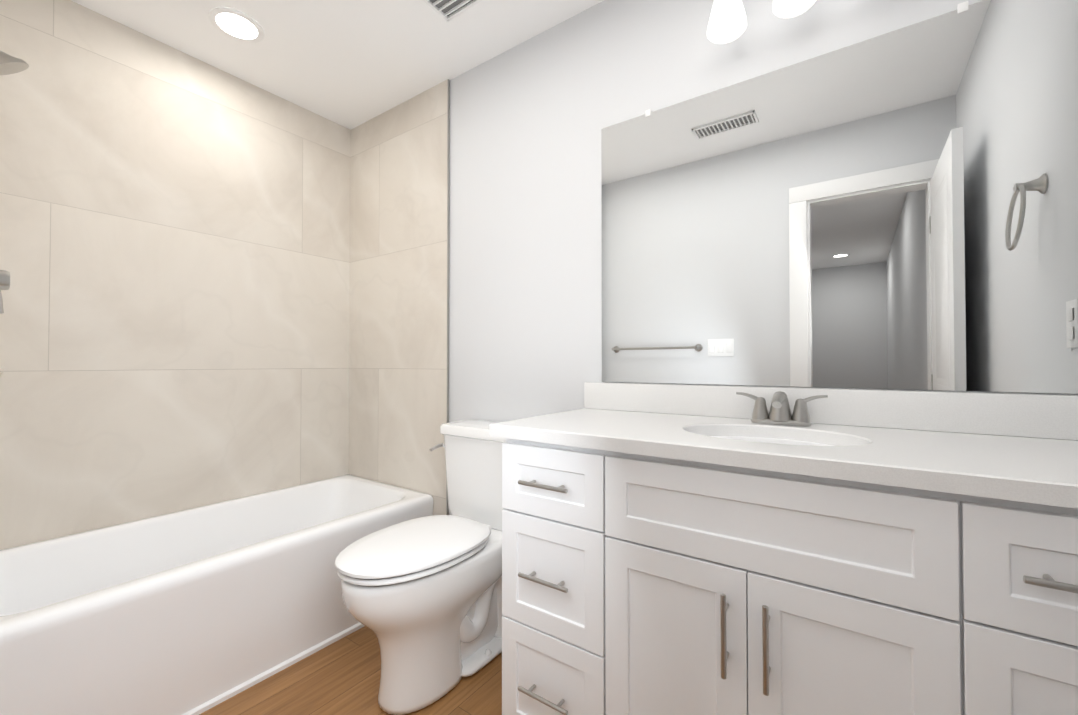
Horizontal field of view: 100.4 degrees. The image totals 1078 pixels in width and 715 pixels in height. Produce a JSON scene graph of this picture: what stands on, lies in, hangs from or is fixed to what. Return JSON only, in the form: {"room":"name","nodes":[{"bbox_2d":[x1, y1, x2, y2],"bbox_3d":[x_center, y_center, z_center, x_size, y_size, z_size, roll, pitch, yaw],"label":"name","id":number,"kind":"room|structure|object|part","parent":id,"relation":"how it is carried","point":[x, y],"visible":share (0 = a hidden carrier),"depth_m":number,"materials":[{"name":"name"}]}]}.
{"room":"bathroom","nodes":[
{"label":"bathroom","id":0,"kind":"room"},
{"bbox_2d":[71,0,603,129],"bbox_3d":[-0.405,-1.402,1.199,3.124,0.060,1.840,-1,-1,35],"label":"ceiling","id":1,"kind":"structure","parent":0,"point":[350,64],"depth_m":1.93,"materials":[{"name":"white paint"}]},
{"bbox_2d":[209,7,263,42],"bbox_3d":[-1.238,-1.359,1.843,0.190,0.008,0.190,-1,-1,35],"label":"recessed light","id":2,"kind":"object","parent":1,"relation":"in","point":[237,25],"visible":1,"depth_m":1.83,"materials":[{"name":"white plastic"}]},
{"bbox_2d":[423,0,481,21],"bbox_3d":[-0.330,-1.359,1.599,0.300,0.014,0.300,-1,-1,35],"label":"ceiling vent","id":3,"kind":"object","parent":1,"relation":"in","point":[448,10],"visible":0.98,"depth_m":1.74,"materials":[{"name":"white plastic"}]},
{"bbox_2d":[199,626,501,714],"bbox_3d":[-0.405,1.153,1.164,3.124,0.050,1.840,-1,-1,35],"label":"floor","id":4,"kind":"structure","parent":0,"point":[341,676],"depth_m":1.53,"materials":[{"name":"brown wood"}]},
{"bbox_2d":[0,474,433,714],"bbox_3d":[-1.248,0.904,1.813,0.734,0.465,1.493,-1,-1,35],"label":"bathtub","id":5,"kind":"object","parent":4,"relation":"on","point":[197,610],"visible":0.88,"depth_m":1.56,"materials":[{"name":"white ceramic"}]},
{"bbox_2d":[335,420,505,714],"bbox_3d":[-0.361,0.705,1.633,0.478,0.858,0.766,-1,-1,35],"label":"toilet","id":6,"kind":"object","parent":4,"relation":"on","point":[422,597],"visible":0.96,"depth_m":1.48,"materials":[{"name":"white ceramic"}]},
{"bbox_3d":[-0.416,0.644,1.540,0.380,0.054,0.548,-1,-1,35],"label":"seat","id":7,"kind":"part","parent":6,"relation":"part of","materials":[{"name":"white plastic"}]},
{"bbox_3d":[-0.207,0.476,1.853,0.478,0.394,0.234,-1,-1,35],"label":"tank","id":8,"kind":"part","parent":6,"relation":"part of","materials":[{"name":"white ceramic"}]},
{"bbox_2d":[489,430,1077,714],"bbox_3d":[0.552,0.674,1.115,1.252,0.906,0.584,-1,-1,35],"label":"bathroom vanity","id":9,"kind":"object","parent":4,"relation":"on","point":[669,549],"depth_m":0.87,"materials":[{"name":"white wood"}]},
{"bbox_2d":[489,406,1077,497],"bbox_3d":[0.545,0.204,1.137,1.282,0.034,0.566,-1,-1,35],"label":"countertop","id":10,"kind":"structure","parent":9,"relation":"on","point":[991,461],"depth_m":0.93,"materials":[{"name":"white stone"}]},
{"bbox_2d":[693,426,864,449],"bbox_3d":[0.567,0.282,1.108,0.442,0.147,0.336,-1,-1,35],"label":"sink","id":11,"kind":"object","parent":10,"relation":"in","point":[809,439],"depth_m":1.21,"materials":[{"name":"white ceramic"}]},
{"bbox_2d":[733,390,828,425],"bbox_3d":[0.676,0.141,1.265,0.231,0.093,0.104,-1,-1,35],"label":"faucet","id":12,"kind":"object","parent":10,"relation":"on","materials":[{"name":"silver metal"}]},
{"bbox_2d":[449,0,1077,514],"bbox_3d":[0.091,-0.113,1.884,3.124,2.500,0.120,-1,-1,35],"label":"wall","id":13,"kind":"structure","parent":0,"point":[531,118],"depth_m":1.83,"materials":[{"name":"white paint"}]},
{"bbox_2d":[349,79,447,514],"bbox_3d":[-0.779,-0.105,2.418,0.823,2.500,0.012,-1,-1,35],"label":"wall tile","id":14,"kind":"structure","parent":13,"relation":"attached to","point":[398,314],"depth_m":2.38,"materials":[{"name":"beige tile"}]},
{"bbox_2d":[446,79,449,514],"bbox_3d":[-0.441,-0.108,2.179,0.004,2.500,0.013,-1,-1,35],"label":"tile trim","id":15,"kind":"structure","parent":14,"relation":"attached to","point":[448,191],"depth_m":2.18,"materials":[{"name":"silver metal"}]},
{"bbox_2d":[707,0,815,43],"bbox_3d":[0.733,-1.153,1.284,0.506,0.315,0.140,-1,-1,35],"label":"sconce","id":16,"kind":"object","parent":13,"relation":"attached to","point":[727,21],"visible":1,"depth_m":1.33,"materials":[{"name":"white glass"}]},
{"bbox_2d":[601,0,1077,393],"bbox_3d":[0.733,-0.400,1.355,1.212,0.973,0.008,-1,-1,35],"label":"mirror","id":17,"kind":"object","parent":13,"relation":"attached to","point":[896,209],"visible":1,"depth_m":1.23,"materials":[{"name":"clear glass"}]},
{"bbox_2d":[585,382,1077,437],"bbox_3d":[0.703,0.140,1.361,1.282,0.100,0.020,-1,-1,35],"label":"backsplash","id":18,"kind":"structure","parent":0,"relation":"attached to","point":[1027,415],"depth_m":1.18,"materials":[{"name":"white stone"}]},
{"bbox_3d":[-1.666,-0.111,1.999,0.120,2.500,1.720,-1,-1,35],"label":"wall","id":19,"kind":"structure","parent":0,"visible":0},
{"bbox_2d":[0,0,350,549],"bbox_3d":[-1.554,-0.110,2.043,0.012,2.500,1.520,-1,-1,35],"label":"wall tile","id":20,"kind":"structure","parent":19,"relation":"attached to","point":[175,263],"depth_m":1.92,"materials":[{"name":"beige tile"}]},
{"bbox_3d":[-1.676,-0.123,1.157,0.835,2.500,0.092,-1,-1,35],"label":"wall tile","id":21,"kind":"structure","parent":0,"visible":0},
{"bbox_2d":[0,50,28,372],"bbox_3d":[-1.741,-0.219,1.376,0.452,1.538,0.191,-1,-1,35],"label":"shower","id":22,"kind":"object","parent":21,"relation":"attached to","point":[9,64],"visible":1,"depth_m":1.33,"materials":[{"name":"silver metal"}]}
]}

